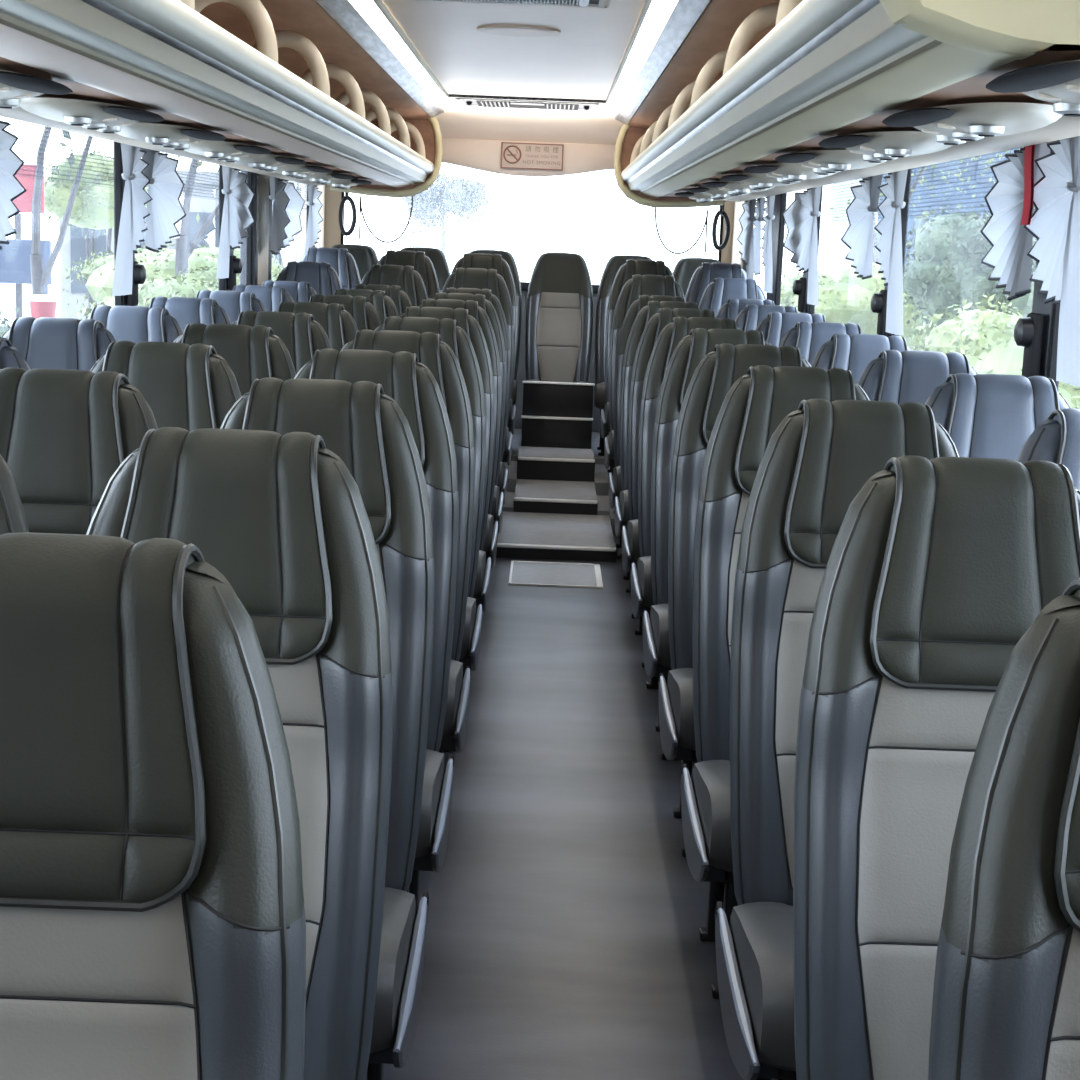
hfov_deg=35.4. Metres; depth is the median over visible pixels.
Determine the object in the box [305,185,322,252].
curtain
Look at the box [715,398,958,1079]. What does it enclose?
seat
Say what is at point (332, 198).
wall
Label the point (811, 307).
window
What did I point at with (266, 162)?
console
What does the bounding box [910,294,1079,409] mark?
shrub
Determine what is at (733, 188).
console
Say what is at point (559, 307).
seat
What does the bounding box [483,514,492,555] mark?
seat cushion
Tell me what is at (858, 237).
curtain
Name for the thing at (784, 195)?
window
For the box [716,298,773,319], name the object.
seat
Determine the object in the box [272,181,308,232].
window
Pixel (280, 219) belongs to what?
curtain
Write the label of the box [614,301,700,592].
seat
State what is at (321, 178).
console
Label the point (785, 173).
console
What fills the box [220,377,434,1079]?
seat
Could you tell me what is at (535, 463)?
step
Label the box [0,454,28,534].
seat
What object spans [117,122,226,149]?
console
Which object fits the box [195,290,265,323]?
seat
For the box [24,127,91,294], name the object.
tree
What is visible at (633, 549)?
seat cushion
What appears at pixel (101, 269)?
shrub
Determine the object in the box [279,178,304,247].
curtain
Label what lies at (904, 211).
window
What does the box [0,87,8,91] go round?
reading lamp
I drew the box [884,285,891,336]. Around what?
wall
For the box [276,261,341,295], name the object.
seat
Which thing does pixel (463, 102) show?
ceiling vent
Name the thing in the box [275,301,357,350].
seat
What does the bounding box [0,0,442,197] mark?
luggage rack
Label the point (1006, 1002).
seat
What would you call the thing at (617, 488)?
seat cushion
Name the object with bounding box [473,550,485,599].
seat cushion
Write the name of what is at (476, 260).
seat
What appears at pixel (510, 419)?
seat cushion
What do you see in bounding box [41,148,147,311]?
shrub
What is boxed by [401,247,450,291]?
seat
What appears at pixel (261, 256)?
wall
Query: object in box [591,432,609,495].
floor
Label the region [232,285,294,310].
seat
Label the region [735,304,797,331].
seat
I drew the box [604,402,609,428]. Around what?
seat cushion
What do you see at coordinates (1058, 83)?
console
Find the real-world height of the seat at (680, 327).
1.166 m
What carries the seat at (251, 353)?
on the floor at (567, 911)
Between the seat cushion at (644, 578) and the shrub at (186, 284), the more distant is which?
the shrub at (186, 284)
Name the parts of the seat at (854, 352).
backrest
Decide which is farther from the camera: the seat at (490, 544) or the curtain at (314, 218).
the curtain at (314, 218)
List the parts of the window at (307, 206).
frame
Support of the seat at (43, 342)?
on the floor at (567, 911)
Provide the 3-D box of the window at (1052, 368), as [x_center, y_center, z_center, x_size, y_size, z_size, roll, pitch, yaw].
[1.202,-0.406,3.135,0.022,0.810,1.630,2,10,0]
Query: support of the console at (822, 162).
attached to the luggage rack at (753, 82)
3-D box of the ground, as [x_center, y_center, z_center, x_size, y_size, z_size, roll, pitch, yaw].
[0.092,-2.694,29.992,120.000,0.100,120.000,2,10,0]
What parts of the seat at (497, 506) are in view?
panel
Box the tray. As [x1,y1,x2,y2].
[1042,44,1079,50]
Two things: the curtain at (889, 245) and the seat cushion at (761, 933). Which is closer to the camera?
the seat cushion at (761, 933)
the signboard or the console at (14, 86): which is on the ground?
the signboard
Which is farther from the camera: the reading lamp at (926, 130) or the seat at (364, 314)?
the seat at (364, 314)
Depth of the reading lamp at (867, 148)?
3.67 m
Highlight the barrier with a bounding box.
[0,239,51,294]
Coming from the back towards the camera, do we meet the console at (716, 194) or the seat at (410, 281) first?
the seat at (410, 281)
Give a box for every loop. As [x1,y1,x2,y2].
[359,196,412,242]
[655,208,707,253]
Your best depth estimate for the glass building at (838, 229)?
35.26 m
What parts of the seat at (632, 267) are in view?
panel, backrest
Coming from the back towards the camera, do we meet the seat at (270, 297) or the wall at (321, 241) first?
the wall at (321, 241)
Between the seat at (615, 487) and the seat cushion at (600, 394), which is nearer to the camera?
the seat at (615, 487)
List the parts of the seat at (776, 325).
backrest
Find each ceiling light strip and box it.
[315,0,456,117]
[601,0,711,124]
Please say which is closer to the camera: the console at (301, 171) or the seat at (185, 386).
the seat at (185, 386)
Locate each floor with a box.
[383,533,775,1079]
[502,429,521,491]
[503,492,514,511]
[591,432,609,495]
[597,495,615,534]
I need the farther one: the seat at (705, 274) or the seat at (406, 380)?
the seat at (705, 274)
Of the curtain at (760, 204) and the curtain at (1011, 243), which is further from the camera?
the curtain at (760, 204)
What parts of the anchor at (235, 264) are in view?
backing plate, knob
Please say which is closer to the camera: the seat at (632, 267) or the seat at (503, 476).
the seat at (503, 476)
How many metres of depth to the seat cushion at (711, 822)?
3.13 m
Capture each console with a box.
[0,69,72,108]
[19,97,163,132]
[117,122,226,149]
[183,140,271,161]
[232,154,305,170]
[269,164,332,178]
[303,172,353,184]
[323,178,371,188]
[674,191,731,202]
[687,187,750,199]
[702,181,770,195]
[720,173,799,189]
[744,163,837,183]
[775,150,882,174]
[818,131,952,162]
[882,102,1061,144]
[985,59,1079,116]
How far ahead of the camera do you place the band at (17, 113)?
4.86 m
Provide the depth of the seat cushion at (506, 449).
8.25 m
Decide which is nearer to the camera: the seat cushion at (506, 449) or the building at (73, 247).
the seat cushion at (506, 449)
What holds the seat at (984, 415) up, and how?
on the floor at (567, 911)
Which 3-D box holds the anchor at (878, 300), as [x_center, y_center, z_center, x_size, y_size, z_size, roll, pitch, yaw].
[1.163,-0.780,5.806,0.052,0.155,0.080,2,10,0]
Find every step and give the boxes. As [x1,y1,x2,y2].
[496,511,615,561]
[513,479,597,514]
[517,432,594,481]
[521,381,594,448]
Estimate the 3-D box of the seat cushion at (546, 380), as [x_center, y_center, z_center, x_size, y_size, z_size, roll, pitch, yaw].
[0.098,-0.861,9.884,0.386,0.169,0.436,2,10,0]
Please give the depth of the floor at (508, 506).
8.59 m
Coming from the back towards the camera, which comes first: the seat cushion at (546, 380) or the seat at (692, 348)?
the seat cushion at (546, 380)
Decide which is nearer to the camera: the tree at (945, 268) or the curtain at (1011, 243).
the curtain at (1011, 243)
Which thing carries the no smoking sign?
attached to the wall at (484, 155)
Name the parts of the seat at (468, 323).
backrest, panel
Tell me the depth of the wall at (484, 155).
9.61 m
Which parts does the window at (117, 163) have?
frame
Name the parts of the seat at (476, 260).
backrest, panel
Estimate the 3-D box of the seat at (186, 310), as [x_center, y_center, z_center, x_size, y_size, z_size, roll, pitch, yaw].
[-1.233,-0.202,5.576,0.418,1.166,0.707,2,10,0]
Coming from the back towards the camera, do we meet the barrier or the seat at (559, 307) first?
the barrier
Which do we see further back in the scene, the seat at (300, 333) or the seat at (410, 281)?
the seat at (410, 281)
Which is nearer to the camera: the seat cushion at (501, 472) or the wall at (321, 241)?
the seat cushion at (501, 472)
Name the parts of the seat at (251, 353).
backrest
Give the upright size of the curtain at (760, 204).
0.417 m
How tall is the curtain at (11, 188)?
0.365 m
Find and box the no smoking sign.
[501,142,563,170]
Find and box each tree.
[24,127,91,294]
[175,157,501,275]
[393,166,497,255]
[830,149,1019,262]
[903,203,1036,339]
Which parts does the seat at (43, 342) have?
backrest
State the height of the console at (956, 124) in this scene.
0.046 m
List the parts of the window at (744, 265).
frame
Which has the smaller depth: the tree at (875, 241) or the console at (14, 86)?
the console at (14, 86)
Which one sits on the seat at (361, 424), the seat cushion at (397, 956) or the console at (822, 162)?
the seat cushion at (397, 956)
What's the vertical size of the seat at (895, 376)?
1.166 m
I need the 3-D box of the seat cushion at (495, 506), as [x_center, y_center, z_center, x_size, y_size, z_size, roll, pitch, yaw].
[-0.373,-0.175,6.962,0.400,0.169,0.436,2,10,0]
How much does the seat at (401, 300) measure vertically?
1.166 m
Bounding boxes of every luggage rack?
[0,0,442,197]
[614,0,1079,207]
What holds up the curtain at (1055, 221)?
hanging from the band at (1065, 127)
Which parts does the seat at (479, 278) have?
panel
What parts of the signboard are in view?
board post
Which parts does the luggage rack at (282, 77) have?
rail seat, rack rail, panel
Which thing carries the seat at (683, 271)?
on the floor at (601, 479)
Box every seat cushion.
[370,887,415,1052]
[415,749,443,857]
[442,660,462,738]
[460,597,475,658]
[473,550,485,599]
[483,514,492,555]
[491,485,498,520]
[497,462,503,493]
[503,427,508,454]
[507,399,512,424]
[511,380,516,404]
[527,379,586,382]
[594,382,605,409]
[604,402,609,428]
[608,430,614,459]
[613,466,621,498]
[619,490,629,526]
[627,519,639,561]
[637,556,653,607]
[650,604,670,667]
[667,668,695,750]
[692,760,732,871]
[730,902,795,1071]
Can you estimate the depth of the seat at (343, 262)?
9.38 m
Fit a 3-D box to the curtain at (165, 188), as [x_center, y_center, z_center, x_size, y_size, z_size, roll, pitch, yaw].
[-1.369,-1.229,6.149,0.044,0.362,0.627,2,10,0]
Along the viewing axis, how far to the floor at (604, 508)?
8.51 m
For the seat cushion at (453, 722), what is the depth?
3.85 m
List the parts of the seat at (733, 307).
backrest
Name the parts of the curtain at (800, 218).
edge trim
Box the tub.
[27,295,58,318]
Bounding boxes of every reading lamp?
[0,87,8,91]
[14,94,31,97]
[103,118,117,121]
[860,146,874,150]
[921,128,938,133]
[938,123,955,128]
[1038,93,1061,100]
[1066,85,1079,92]
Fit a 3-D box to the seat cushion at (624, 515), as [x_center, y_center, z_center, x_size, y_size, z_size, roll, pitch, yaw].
[0.535,-0.140,6.962,0.400,0.169,0.436,2,10,0]
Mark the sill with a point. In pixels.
(524, 285)
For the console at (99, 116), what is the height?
0.046 m
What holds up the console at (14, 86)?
attached to the luggage rack at (282, 77)
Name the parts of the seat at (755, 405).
foot rail, panel, foot rail, leg, seat, leg, backrest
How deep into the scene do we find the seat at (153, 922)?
1.28 m
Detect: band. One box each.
[0,107,322,184]
[725,115,1079,201]
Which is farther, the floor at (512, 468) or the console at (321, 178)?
the floor at (512, 468)
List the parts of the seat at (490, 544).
backrest, panel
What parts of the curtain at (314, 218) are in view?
edge trim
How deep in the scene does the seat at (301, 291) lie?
7.93 m
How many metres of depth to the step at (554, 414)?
9.63 m
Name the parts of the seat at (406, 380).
backrest, leg, panel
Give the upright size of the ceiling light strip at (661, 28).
0.055 m
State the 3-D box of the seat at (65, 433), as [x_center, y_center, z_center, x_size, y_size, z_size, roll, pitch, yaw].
[-0.820,0.341,2.623,0.418,1.166,0.707,2,10,0]
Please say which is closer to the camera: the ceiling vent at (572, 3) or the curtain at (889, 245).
the ceiling vent at (572, 3)
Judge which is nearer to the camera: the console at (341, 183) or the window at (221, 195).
the window at (221, 195)
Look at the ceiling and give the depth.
6.61 m
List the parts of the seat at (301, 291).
backrest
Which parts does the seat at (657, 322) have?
panel, leg, backrest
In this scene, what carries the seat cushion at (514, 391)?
on the seat at (508, 257)
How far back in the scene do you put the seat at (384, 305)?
7.20 m
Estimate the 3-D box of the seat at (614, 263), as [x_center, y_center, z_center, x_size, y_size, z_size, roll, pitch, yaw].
[0.527,-1.093,9.971,0.403,1.151,0.695,2,10,0]
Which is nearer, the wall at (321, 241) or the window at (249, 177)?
the window at (249, 177)
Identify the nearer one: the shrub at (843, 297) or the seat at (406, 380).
the seat at (406, 380)
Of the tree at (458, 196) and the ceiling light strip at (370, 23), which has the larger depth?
the tree at (458, 196)
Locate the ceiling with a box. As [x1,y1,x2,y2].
[382,0,711,144]
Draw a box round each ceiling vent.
[415,0,609,7]
[455,98,599,111]
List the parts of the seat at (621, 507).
panel, backrest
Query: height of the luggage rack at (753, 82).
0.470 m
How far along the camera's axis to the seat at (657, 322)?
6.45 m
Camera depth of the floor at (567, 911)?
3.78 m
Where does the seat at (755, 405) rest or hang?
on the floor at (567, 911)
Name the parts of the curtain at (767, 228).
edge trim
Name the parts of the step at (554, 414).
trim, panel, trim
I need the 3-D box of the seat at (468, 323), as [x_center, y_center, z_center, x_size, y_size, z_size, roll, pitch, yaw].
[-0.365,-0.166,5.563,0.438,1.166,0.741,2,10,0]
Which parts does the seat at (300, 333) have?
backrest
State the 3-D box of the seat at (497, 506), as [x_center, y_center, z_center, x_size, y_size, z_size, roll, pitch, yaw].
[-0.356,-0.429,7.040,0.438,1.166,0.741,2,10,0]
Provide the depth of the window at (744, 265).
10.29 m
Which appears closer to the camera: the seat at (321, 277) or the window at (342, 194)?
the seat at (321, 277)
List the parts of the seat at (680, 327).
panel, foot rail, leg, backrest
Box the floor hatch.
[508,560,602,587]
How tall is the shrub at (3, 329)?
2.106 m
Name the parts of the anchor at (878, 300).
knob, backing plate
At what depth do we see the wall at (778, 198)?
8.88 m
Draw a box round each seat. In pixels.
[0,337,29,370]
[0,367,157,534]
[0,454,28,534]
[0,532,305,1079]
[2,316,116,370]
[86,305,182,342]
[86,427,392,1079]
[90,341,241,431]
[147,296,230,332]
[174,323,295,395]
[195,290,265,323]
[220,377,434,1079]
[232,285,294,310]
[232,311,331,373]
[262,280,316,302]
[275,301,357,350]
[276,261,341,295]
[294,348,458,918]
[299,247,360,289]
[308,294,381,330]
[331,244,378,280]
[334,289,398,323]
[341,329,474,752]
[355,284,411,315]
[360,264,427,306]
[374,316,485,751]
[377,250,439,298]
[399,306,493,677]
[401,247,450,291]
[418,298,500,612]
[433,292,505,532]
[442,268,513,464]
[445,287,509,503]
[451,253,517,467]
[469,250,521,404]
[525,252,592,382]
[594,255,651,455]
[601,259,674,475]
[604,274,685,512]
[609,295,685,557]
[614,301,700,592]
[622,308,718,634]
[631,316,741,688]
[642,328,770,759]
[658,343,811,856]
[672,258,720,295]
[681,365,869,998]
[685,262,746,305]
[698,278,765,315]
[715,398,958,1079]
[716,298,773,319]
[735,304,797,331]
[755,312,826,346]
[779,321,863,364]
[793,455,1079,1079]
[811,333,912,383]
[858,350,977,404]
[925,373,1069,460]
[928,578,1079,1079]
[1017,408,1079,490]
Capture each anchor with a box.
[127,261,145,305]
[229,255,242,289]
[793,277,805,311]
[871,290,887,335]
[1014,313,1043,377]
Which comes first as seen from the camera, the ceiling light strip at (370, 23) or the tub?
the ceiling light strip at (370, 23)
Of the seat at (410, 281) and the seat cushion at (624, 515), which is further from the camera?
the seat at (410, 281)
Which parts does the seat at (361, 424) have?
leg, panel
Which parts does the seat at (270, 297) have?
backrest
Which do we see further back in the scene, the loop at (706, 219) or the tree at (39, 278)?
the tree at (39, 278)
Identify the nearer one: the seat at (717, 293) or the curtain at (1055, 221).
the curtain at (1055, 221)
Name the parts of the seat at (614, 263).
leg, leg, backrest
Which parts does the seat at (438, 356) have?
panel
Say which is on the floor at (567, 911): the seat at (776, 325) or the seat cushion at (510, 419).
the seat at (776, 325)
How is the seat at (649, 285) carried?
on the floor at (604, 508)
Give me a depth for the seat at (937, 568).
2.02 m
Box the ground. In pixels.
[0,269,780,325]
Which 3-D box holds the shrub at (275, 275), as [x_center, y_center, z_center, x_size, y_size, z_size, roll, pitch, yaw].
[-3.183,-2.579,22.368,1.958,2.112,2.173,1,10,-7]
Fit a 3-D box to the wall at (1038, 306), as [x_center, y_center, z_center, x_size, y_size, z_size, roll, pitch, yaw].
[1.204,-0.563,4.016,0.026,0.810,0.160,2,10,0]
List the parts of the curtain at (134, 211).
edge trim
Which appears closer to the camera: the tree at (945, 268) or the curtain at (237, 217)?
the curtain at (237, 217)
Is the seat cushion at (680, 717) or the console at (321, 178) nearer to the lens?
the seat cushion at (680, 717)
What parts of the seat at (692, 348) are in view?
panel, foot rail, foot rail, backrest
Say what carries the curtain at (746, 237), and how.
hanging from the luggage rack at (753, 82)
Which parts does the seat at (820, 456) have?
panel, leg, seat, backrest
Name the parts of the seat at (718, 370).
panel, foot rail, foot rail, leg, seat, backrest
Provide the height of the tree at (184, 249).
7.731 m
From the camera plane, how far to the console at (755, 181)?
5.82 m
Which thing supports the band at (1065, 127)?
attached to the luggage rack at (753, 82)
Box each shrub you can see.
[0,307,19,336]
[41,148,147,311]
[56,240,292,306]
[74,261,239,320]
[271,269,279,281]
[766,251,930,350]
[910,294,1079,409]
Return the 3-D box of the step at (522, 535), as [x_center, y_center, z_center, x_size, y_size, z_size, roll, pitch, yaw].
[0.074,0.006,8.010,0.535,0.122,0.950,2,10,0]
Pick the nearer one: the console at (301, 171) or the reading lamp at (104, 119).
the reading lamp at (104, 119)
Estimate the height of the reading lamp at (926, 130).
0.022 m
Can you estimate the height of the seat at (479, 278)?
1.166 m
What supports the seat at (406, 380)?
on the floor at (567, 911)
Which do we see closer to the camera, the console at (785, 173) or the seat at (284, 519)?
the seat at (284, 519)
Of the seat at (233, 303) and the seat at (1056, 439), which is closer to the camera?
the seat at (1056, 439)
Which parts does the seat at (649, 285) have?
panel, backrest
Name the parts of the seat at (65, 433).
backrest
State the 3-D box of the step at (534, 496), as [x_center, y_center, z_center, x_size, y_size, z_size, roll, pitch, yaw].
[0.078,-0.171,8.816,0.420,0.188,0.720,2,10,0]
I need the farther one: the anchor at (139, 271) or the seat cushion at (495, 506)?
the seat cushion at (495, 506)
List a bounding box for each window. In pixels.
[0,117,121,305]
[144,152,224,290]
[241,170,251,285]
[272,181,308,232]
[341,192,723,261]
[743,197,766,273]
[775,189,806,304]
[809,173,887,314]
[892,147,1035,335]
[1048,304,1059,390]
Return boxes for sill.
[521,282,598,292]
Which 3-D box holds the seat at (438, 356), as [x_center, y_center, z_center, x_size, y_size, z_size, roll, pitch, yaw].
[-0.375,0.097,4.087,0.438,1.166,0.741,2,10,0]
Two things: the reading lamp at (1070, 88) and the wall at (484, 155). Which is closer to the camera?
the reading lamp at (1070, 88)
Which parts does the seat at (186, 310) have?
backrest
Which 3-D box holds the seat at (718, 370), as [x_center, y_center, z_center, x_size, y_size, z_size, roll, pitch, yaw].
[0.518,0.132,4.087,0.438,1.166,0.741,2,10,0]
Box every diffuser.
[353,0,450,107]
[605,0,673,114]
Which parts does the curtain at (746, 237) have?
edge trim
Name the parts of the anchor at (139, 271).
backing plate, knob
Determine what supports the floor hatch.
on the floor at (567, 911)
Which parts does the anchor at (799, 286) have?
knob, backing plate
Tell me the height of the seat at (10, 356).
1.166 m
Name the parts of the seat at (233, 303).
backrest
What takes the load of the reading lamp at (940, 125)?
attached to the console at (956, 124)
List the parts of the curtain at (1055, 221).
edge trim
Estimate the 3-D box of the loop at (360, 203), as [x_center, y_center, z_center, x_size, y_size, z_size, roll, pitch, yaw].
[-0.948,-1.987,10.419,0.330,0.310,0.009,2,10,0]
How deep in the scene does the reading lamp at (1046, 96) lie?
2.33 m
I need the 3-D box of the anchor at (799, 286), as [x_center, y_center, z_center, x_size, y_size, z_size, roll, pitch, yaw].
[1.175,-1.115,7.686,0.052,0.155,0.080,2,10,0]
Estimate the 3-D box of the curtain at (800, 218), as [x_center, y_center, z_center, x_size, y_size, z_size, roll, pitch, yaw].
[1.158,-1.311,7.507,0.044,0.492,1.086,2,10,0]
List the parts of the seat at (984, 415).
backrest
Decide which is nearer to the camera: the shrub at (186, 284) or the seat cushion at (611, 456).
the seat cushion at (611, 456)
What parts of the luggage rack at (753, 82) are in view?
panel, rack rail, rail seat, moulding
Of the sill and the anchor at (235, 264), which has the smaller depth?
the anchor at (235, 264)
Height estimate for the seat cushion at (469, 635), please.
0.169 m
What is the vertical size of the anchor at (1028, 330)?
0.155 m
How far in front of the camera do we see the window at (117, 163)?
5.28 m
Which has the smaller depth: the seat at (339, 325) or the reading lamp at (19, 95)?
the reading lamp at (19, 95)
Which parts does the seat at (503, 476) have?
panel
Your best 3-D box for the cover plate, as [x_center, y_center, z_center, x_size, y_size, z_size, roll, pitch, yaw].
[-0.071,-1.696,5.641,0.280,0.009,0.280,2,10,0]
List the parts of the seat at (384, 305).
backrest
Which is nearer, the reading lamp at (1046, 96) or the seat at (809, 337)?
the reading lamp at (1046, 96)
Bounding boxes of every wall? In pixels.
[121,153,134,305]
[224,170,271,290]
[301,183,324,256]
[324,185,734,431]
[442,138,615,176]
[731,194,809,313]
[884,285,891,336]
[1032,140,1058,377]
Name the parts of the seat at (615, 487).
panel, backrest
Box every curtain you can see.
[0,120,26,249]
[112,143,152,295]
[141,148,185,252]
[216,166,254,278]
[269,176,290,254]
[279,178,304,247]
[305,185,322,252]
[737,199,755,279]
[753,198,765,274]
[761,195,774,292]
[783,186,821,304]
[841,175,881,278]
[874,169,907,334]
[980,142,1049,300]
[1024,136,1079,386]
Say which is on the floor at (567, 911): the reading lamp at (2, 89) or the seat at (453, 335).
the seat at (453, 335)
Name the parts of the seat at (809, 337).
backrest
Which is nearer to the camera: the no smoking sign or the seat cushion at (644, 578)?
the seat cushion at (644, 578)
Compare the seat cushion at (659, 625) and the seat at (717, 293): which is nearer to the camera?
the seat cushion at (659, 625)
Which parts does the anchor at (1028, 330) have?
knob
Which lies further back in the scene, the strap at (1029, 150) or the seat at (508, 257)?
the seat at (508, 257)
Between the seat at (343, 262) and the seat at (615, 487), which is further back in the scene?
the seat at (343, 262)
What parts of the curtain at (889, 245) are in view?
edge trim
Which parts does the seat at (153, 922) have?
backrest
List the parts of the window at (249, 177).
frame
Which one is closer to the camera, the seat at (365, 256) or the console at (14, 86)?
the console at (14, 86)
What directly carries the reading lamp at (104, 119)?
attached to the console at (99, 116)
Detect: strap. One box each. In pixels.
[339,192,356,235]
[712,205,729,250]
[1021,145,1034,224]
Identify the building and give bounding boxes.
[51,166,301,319]
[828,148,1020,269]
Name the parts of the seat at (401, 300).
backrest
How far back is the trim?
8.35 m
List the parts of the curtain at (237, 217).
edge trim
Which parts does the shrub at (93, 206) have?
stem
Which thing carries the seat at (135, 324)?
on the floor at (567, 911)
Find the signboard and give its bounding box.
[13,164,44,317]
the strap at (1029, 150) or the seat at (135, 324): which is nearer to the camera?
the strap at (1029, 150)
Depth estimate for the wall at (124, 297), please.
5.82 m
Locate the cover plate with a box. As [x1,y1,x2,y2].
[477,25,560,36]
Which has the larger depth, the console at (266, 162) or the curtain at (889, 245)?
the console at (266, 162)
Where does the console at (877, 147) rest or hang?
attached to the luggage rack at (753, 82)
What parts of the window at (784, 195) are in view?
frame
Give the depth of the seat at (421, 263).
9.38 m
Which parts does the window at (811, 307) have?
frame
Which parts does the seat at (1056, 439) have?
backrest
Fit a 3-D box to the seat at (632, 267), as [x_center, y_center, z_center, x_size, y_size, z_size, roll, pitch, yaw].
[0.557,-0.935,9.230,0.438,1.166,0.741,2,10,0]
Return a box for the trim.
[449,95,605,102]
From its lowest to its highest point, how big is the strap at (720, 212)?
0.304 m
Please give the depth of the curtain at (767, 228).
8.33 m
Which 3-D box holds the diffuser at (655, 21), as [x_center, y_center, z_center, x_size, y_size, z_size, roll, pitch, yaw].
[0.337,-1.249,3.280,0.063,0.020,11.500,2,10,0]
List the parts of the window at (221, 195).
frame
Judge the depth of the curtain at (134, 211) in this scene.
5.46 m
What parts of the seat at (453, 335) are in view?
backrest, panel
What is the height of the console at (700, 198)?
0.046 m
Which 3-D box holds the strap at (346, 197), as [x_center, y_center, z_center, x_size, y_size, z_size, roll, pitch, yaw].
[-1.185,-2.027,10.434,0.114,0.304,0.028,2,10,0]
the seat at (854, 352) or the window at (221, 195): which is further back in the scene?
the window at (221, 195)
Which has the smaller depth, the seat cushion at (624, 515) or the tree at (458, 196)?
the seat cushion at (624, 515)
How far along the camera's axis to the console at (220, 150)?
5.07 m
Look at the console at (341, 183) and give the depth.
8.03 m
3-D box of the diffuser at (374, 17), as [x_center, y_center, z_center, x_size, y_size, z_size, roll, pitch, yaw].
[-0.530,-1.282,3.279,0.063,0.020,11.500,2,10,0]
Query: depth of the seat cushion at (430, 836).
3.13 m

